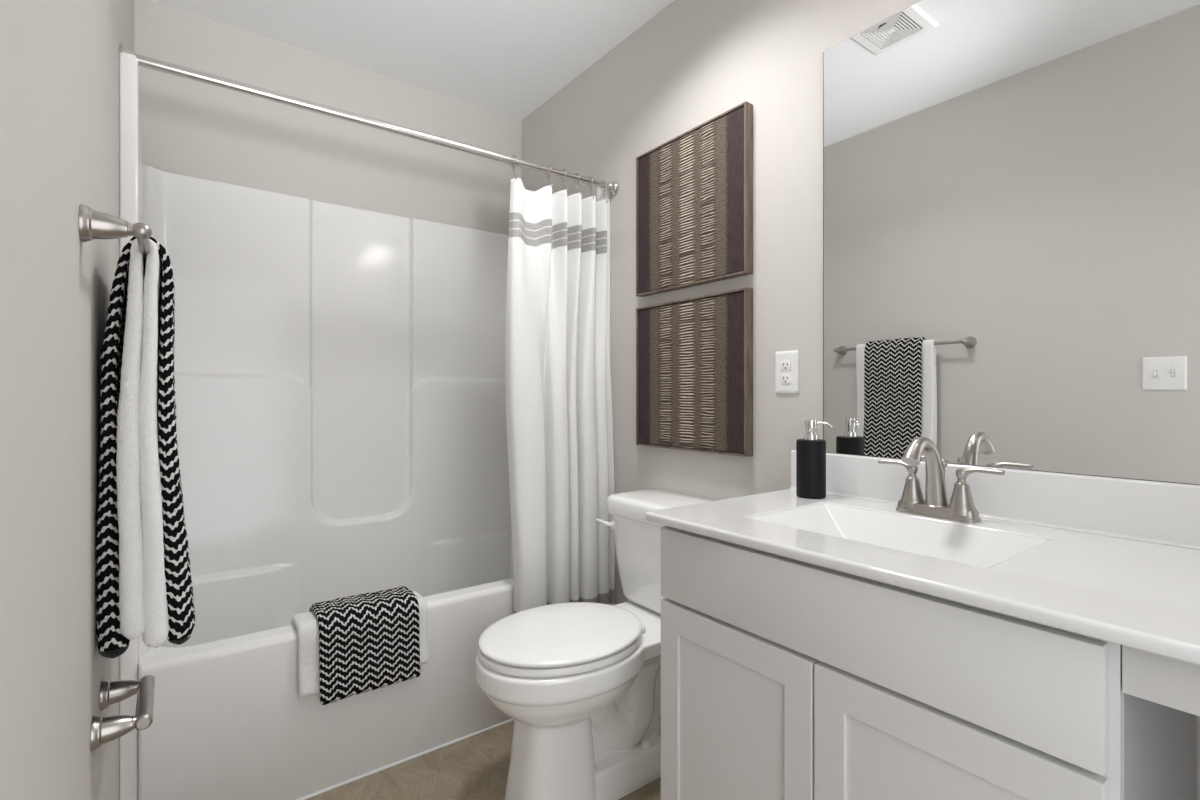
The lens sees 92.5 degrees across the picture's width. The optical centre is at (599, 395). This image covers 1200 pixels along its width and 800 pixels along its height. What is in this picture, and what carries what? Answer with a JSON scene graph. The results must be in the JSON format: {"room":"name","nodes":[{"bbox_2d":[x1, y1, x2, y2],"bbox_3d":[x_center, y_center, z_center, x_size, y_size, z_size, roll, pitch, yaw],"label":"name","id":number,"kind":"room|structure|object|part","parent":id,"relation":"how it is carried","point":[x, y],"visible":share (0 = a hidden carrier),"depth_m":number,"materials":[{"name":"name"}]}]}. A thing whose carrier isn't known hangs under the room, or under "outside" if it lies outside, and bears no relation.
{"room":"bathroom","nodes":[
{"label":"bathroom","id":0,"kind":"room"},
{"bbox_2d":[0,0,133,799],"bbox_3d":[-0.795,-0.125,0.791,0.120,2.550,3.179,0,0,-37],"label":"wall","id":1,"kind":"structure","parent":0,"point":[59,59],"depth_m":0.61,"materials":[{"name":"paint"}]},
{"bbox_2d":[79,204,151,267],"bbox_3d":[-0.896,-0.247,1.096,0.080,0.052,0.679,0,0,-37],"label":"towel bar","id":2,"kind":"object","parent":1,"relation":"attached to","point":[93,224],"visible":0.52,"depth_m":0.83,"materials":[{"name":"silver metal"}]},
{"bbox_3d":[-0.709,-0.247,0.845,0.080,0.052,0.052,0,0,-37],"label":"post","id":3,"kind":"part","parent":2,"relation":"part of","materials":[{"name":"silver metal"}]},
{"bbox_2d":[116,238,168,647],"bbox_3d":[-0.876,0.081,1.112,0.072,0.703,0.379,0,0,-37],"label":"hand towel","id":4,"kind":"object","parent":2,"relation":"hanging from","point":[143,609],"visible":0.85,"depth_m":0.96,"materials":[{"name":"white fabric"}]},
{"bbox_2d":[91,675,154,750],"bbox_3d":[-0.840,0.550,1.019,0.078,0.052,0.201,0,0,-37],"label":"toilet paper holder","id":5,"kind":"object","parent":1,"relation":"attached to","point":[104,730],"visible":1,"depth_m":0.99,"materials":[{"name":"silver metal"}]},
{"bbox_3d":[-0.803,0.550,0.955,0.061,0.052,0.052,0,0,-37],"label":"post","id":6,"kind":"part","parent":5,"relation":"part of","materials":[{"name":"silver metal"}]},
{"bbox_3d":[-0.892,0.550,1.074,0.061,0.052,0.052,0,0,-37],"label":"post","id":7,"kind":"part","parent":5,"relation":"part of","materials":[{"name":"silver metal"}]},
{"bbox_2d":[95,236,194,658],"bbox_3d":[-0.871,0.081,1.111,0.141,0.731,0.280,0,0,-37],"label":"hand towel","id":8,"kind":"object","parent":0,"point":[111,643],"visible":0.69,"depth_m":1.01,"materials":[{"name":"black fabric"}]},
{"bbox_2d":[134,0,521,234],"bbox_3d":[-1.047,-0.125,2.511,1.530,2.550,0.120,0,0,-37],"label":"wall","id":9,"kind":"structure","parent":0,"point":[187,127],"depth_m":2.34,"materials":[{"name":"paint"}]},
{"bbox_2d":[152,0,673,119],"bbox_3d":[-0.133,-1.450,1.285,1.770,0.100,3.179,0,0,-37],"label":"ceiling","id":10,"kind":"structure","parent":0,"point":[505,57],"depth_m":2.22,"materials":[{"name":"paint"}]},
{"bbox_2d":[306,714,660,799],"bbox_3d":[-0.133,1.200,1.285,1.770,0.100,3.179,0,0,-37],"label":"floor","id":11,"kind":"structure","parent":0,"point":[476,767],"depth_m":1.73,"materials":[{"name":"brown tile"}]},
{"bbox_2d":[119,52,609,799],"bbox_3d":[-0.782,0.151,2.155,1.529,2.002,0.764,0,0,-37],"label":"bathtub","id":12,"kind":"object","parent":11,"relation":"on","point":[340,396],"visible":0.81,"depth_m":2.20,"materials":[{"name":"plastic"}]},
{"bbox_2d":[138,537,513,799],"bbox_3d":[-0.782,0.910,2.155,1.454,0.480,0.760,0,0,-37],"label":"basin","id":13,"kind":"object","parent":12,"relation":"in","point":[231,721],"depth_m":1.74,"materials":[{"name":"plastic"}]},
{"bbox_2d":[291,591,428,698],"bbox_3d":[-0.738,0.746,1.773,0.369,0.206,0.173,0,0,-37],"label":"bath towel","id":14,"kind":"object","parent":12,"relation":"hanging from","point":[306,624],"visible":0.36,"depth_m":1.63,"materials":[{"name":"white fabric"}]},
{"bbox_2d":[309,586,419,704],"bbox_3d":[-0.730,0.747,1.779,0.286,0.251,0.214,0,0,-37],"label":"bath towel","id":15,"kind":"object","parent":12,"relation":"on","point":[370,641],"visible":0.96,"depth_m":1.70,"materials":[{"name":"black fabric"}]},
{"bbox_2d":[120,44,618,194],"bbox_3d":[-0.571,-0.843,1.872,1.531,0.074,0.054,0,0,-34],"label":"shower rod","id":16,"kind":"object","parent":12,"relation":"attached to","point":[146,62],"visible":0.88,"depth_m":1.72,"materials":[{"name":"silver metal"}]},
{"bbox_3d":[-0.726,-0.846,1.765,1.147,0.042,0.027,0,0,-34],"label":"rod","id":17,"kind":"part","parent":16,"relation":"part of","materials":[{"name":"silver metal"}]},
{"bbox_2d":[510,155,517,179],"bbox_3d":[-0.306,-0.811,2.047,0.009,0.093,0.049,0,0,-37],"label":"curtain hook","id":18,"kind":"object","parent":16,"relation":"hanging from","point":[513,155],"visible":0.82,"depth_m":2.04,"materials":[{"name":"silver metal"}]},
{"bbox_2d":[545,165,552,186],"bbox_3d":[-0.189,-0.810,2.128,0.009,0.093,0.049,0,0,-37],"label":"curtain hook","id":19,"kind":"object","parent":16,"relation":"hanging from","point":[547,165],"visible":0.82,"depth_m":2.12,"materials":[{"name":"silver metal"}]},
{"bbox_2d":[560,169,567,190],"bbox_3d":[-0.134,-0.809,2.165,0.009,0.093,0.049,0,0,-37],"label":"curtain hook","id":20,"kind":"object","parent":16,"relation":"hanging from","point":[563,169],"visible":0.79,"depth_m":2.16,"materials":[{"name":"silver metal"}]},
{"bbox_3d":[-0.103,-0.836,2.193,0.385,0.029,0.024,0,0,-34],"label":"rod","id":21,"kind":"part","parent":16,"relation":"part of","materials":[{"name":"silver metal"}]},
{"bbox_2d":[574,173,580,194],"bbox_3d":[-0.085,-0.808,2.199,0.009,0.093,0.049,0,0,-37],"label":"curtain hook","id":22,"kind":"object","parent":16,"relation":"hanging from","point":[576,173],"visible":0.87,"depth_m":2.19,"materials":[{"name":"silver metal"}]},
{"bbox_2d":[587,176,594,198],"bbox_3d":[-0.035,-0.807,2.233,0.009,0.093,0.049,0,0,-37],"label":"curtain hook","id":23,"kind":"object","parent":16,"relation":"hanging from","point":[590,176],"visible":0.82,"depth_m":2.23,"materials":[{"name":"silver metal"}]},
{"bbox_2d":[600,180,607,201],"bbox_3d":[0.016,-0.806,2.268,0.009,0.093,0.049,0,0,-37],"label":"curtain hook","id":24,"kind":"object","parent":16,"relation":"hanging from","point":[602,180],"visible":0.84,"depth_m":2.27,"materials":[{"name":"silver metal"}]},
{"bbox_2d":[475,490,711,799],"bbox_3d":[0.002,0.745,1.720,0.777,0.810,0.466,0,0,-37],"label":"toilet","id":25,"kind":"object","parent":11,"relation":"on","point":[578,682],"visible":0.89,"depth_m":1.59,"materials":[{"name":"ceramic"}]},
{"bbox_3d":[-0.107,0.690,1.635,0.490,0.020,0.394,0,0,-37],"label":"seat","id":26,"kind":"part","parent":25,"relation":"part of","materials":[{"name":"plastic"}]},
{"bbox_3d":[-0.106,0.667,1.636,0.487,0.018,0.394,0,0,-37],"label":"lid","id":27,"kind":"part","parent":25,"relation":"part of","materials":[{"name":"plastic"}]},
{"bbox_3d":[0.024,0.438,1.974,0.035,0.034,0.083,0,0,-37],"label":"flush lever","id":28,"kind":"part","parent":25,"relation":"part of","materials":[{"name":"white plastic"}]},
{"bbox_3d":[0.232,0.553,1.884,0.200,0.298,0.428,0,0,-37],"label":"tank","id":29,"kind":"part","parent":25,"relation":"part of","materials":[{"name":"ceramic"}]},
{"bbox_3d":[0.229,0.373,1.882,0.220,0.066,0.456,0,0,-37],"label":"tank lid","id":30,"kind":"part","parent":25,"relation":"part of","materials":[{"name":"ceramic"}]},
{"bbox_2d":[661,525,1199,799],"bbox_3d":[0.735,0.716,0.929,0.521,0.869,1.321,0,0,-37],"label":"vanity cabinet","id":31,"kind":"object","parent":11,"relation":"on","point":[783,678],"visible":0.83,"depth_m":0.90,"materials":[{"name":"paint"}]},
{"bbox_3d":[0.258,0.748,1.149,0.019,0.575,0.382,0,0,-37],"label":"door","id":32,"kind":"part","parent":31,"relation":"part of","materials":[{"name":"paint"}]},
{"bbox_2d":[645,450,1199,664],"bbox_3d":[0.728,0.260,0.931,0.570,0.211,1.338,0,0,-37],"label":"countertop","id":33,"kind":"structure","parent":31,"relation":"on","point":[1114,560],"depth_m":1.03,"materials":[{"name":"stone"}]},
{"bbox_2d":[796,419,832,498],"bbox_3d":[0.548,0.161,1.485,0.072,0.200,0.079,0,0,-37],"label":"soap dispenser","id":34,"kind":"object","parent":33,"relation":"on","point":[810,450],"visible":1,"depth_m":1.46,"materials":[{"name":"black ceramic"}]},
{"bbox_2d":[749,504,1047,567],"bbox_3d":[0.569,0.315,1.145,0.300,0.100,0.456,0,0,-37],"label":"sink basin","id":35,"kind":"object","parent":33,"relation":"in","point":[970,545],"depth_m":1.21,"materials":[{"name":"ceramic"}]},
{"bbox_2d":[878,437,1004,522],"bbox_3d":[0.734,0.174,1.250,0.193,0.174,0.193,0,0,10],"label":"faucet","id":36,"kind":"object","parent":33,"relation":"on","point":[961,507],"visible":1,"depth_m":1.23,"materials":[{"name":"silver metal"}]},
{"bbox_3d":[0.682,0.160,1.325,0.020,0.023,0.084,0,0,-37],"label":"lever","id":37,"kind":"part","parent":36,"relation":"part of","materials":[{"name":"silver metal"}]},
{"bbox_3d":[0.704,0.201,1.295,0.053,0.096,0.053,0,0,-37],"label":"handle","id":38,"kind":"part","parent":36,"relation":"part of","materials":[{"name":"silver metal"}]},
{"bbox_3d":[0.693,0.165,1.224,0.160,0.157,0.051,0,0,-37],"label":"spout","id":39,"kind":"part","parent":36,"relation":"part of","materials":[{"name":"silver metal"}]},
{"bbox_3d":[0.735,0.249,1.255,0.055,0.023,0.166,0,0,-37],"label":"plate","id":40,"kind":"part","parent":36,"relation":"part of","materials":[{"name":"silver metal"}]},
{"bbox_3d":[0.763,0.192,1.276,0.015,0.102,0.015,0,0,-37],"label":"lift rod","id":41,"kind":"part","parent":36,"relation":"part of","materials":[{"name":"silver metal"}]},
{"bbox_3d":[0.765,0.201,1.214,0.053,0.096,0.053,0,0,-37],"label":"handle","id":42,"kind":"part","parent":36,"relation":"part of","materials":[{"name":"silver metal"}]},
{"bbox_3d":[0.787,0.160,1.184,0.020,0.023,0.084,0,0,-37],"label":"lever","id":43,"kind":"part","parent":36,"relation":"part of","materials":[{"name":"silver metal"}]},
{"bbox_3d":[0.489,0.748,0.839,0.019,0.575,0.382,0,0,-37],"label":"door","id":44,"kind":"part","parent":31,"relation":"part of","materials":[{"name":"paint"}]},
{"bbox_3d":[0.822,0.716,0.844,0.483,0.869,0.014,0,0,-37],"label":"panel","id":45,"kind":"part","parent":31,"relation":"part of","materials":[{"name":"laminate"}]},
{"bbox_3d":[0.785,0.317,0.474,0.018,0.071,0.532,0,0,-37],"label":"apron panel","id":46,"kind":"part","parent":31,"relation":"part of","materials":[{"name":"paint"}]},
{"bbox_2d":[505,178,614,612],"bbox_3d":[-0.139,0.030,2.135,0.451,1.604,0.142,0,0,-39],"label":"shower curtain","id":47,"kind":"object","parent":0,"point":[559,422],"visible":0.95,"depth_m":2.11,"materials":[{"name":"fabric"}]},
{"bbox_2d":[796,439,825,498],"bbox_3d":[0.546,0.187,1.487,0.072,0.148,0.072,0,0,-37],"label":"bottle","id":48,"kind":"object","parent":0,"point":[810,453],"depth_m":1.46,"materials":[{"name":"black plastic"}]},
{"bbox_2d":[522,0,1199,799],"bbox_3d":[0.528,-0.125,1.778,0.120,2.550,3.179,0,0,-37],"label":"wall","id":49,"kind":"structure","parent":0,"point":[693,62],"depth_m":1.82,"materials":[{"name":"paint"}]},
{"bbox_2d":[636,101,752,296],"bbox_3d":[0.301,-0.632,1.952,0.034,0.518,0.513,0,0,-37],"label":"framed wall art","id":50,"kind":"object","parent":49,"relation":"attached to","point":[694,190],"visible":1,"depth_m":1.91,"materials":[{"name":"brown wood"}]},
{"bbox_2d":[636,287,752,456],"bbox_3d":[0.301,-0.072,1.952,0.034,0.512,0.513,0,0,-37],"label":"framed wall art","id":51,"kind":"object","parent":49,"relation":"attached to","point":[694,356],"visible":1,"depth_m":1.91,"materials":[{"name":"brown wood"}]},
{"bbox_2d":[775,350,798,392],"bbox_3d":[0.537,-0.069,1.658,0.008,0.122,0.077,0,0,-37],"label":"wall outlet","id":52,"kind":"object","parent":49,"relation":"attached to","point":[786,362],"visible":1,"depth_m":1.65,"materials":[{"name":"white plastic"}]},
{"bbox_2d":[781,360,790,369],"bbox_3d":[0.535,-0.088,1.656,0.003,0.028,0.033,0,0,-37],"label":"socket","id":53,"kind":"object","parent":52,"relation":"attached to","point":[785,364],"depth_m":1.65,"materials":[{"name":"white plastic"}]},
{"bbox_2d":[781,374,790,383],"bbox_3d":[0.535,-0.049,1.656,0.003,0.028,0.033,0,0,-37],"label":"socket","id":54,"kind":"object","parent":52,"relation":"attached to","point":[785,378],"depth_m":1.65,"materials":[{"name":"white plastic"}]},
{"bbox_2d":[791,450,1199,548],"bbox_3d":[0.946,0.207,1.093,0.027,0.106,1.337,0,0,-37],"label":"backsplash","id":55,"kind":"structure","parent":49,"relation":"attached to","point":[1168,513],"depth_m":1.14,"materials":[{"name":"stone"}]},
{"bbox_2d":[823,0,1199,484],"bbox_3d":[0.964,-0.391,1.087,0.005,1.090,1.190,0,0,-37],"label":"wall mirror","id":56,"kind":"object","parent":49,"relation":"attached to","point":[1011,188],"visible":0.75,"depth_m":1.20,"materials":[{"name":"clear mirror"}]}
]}

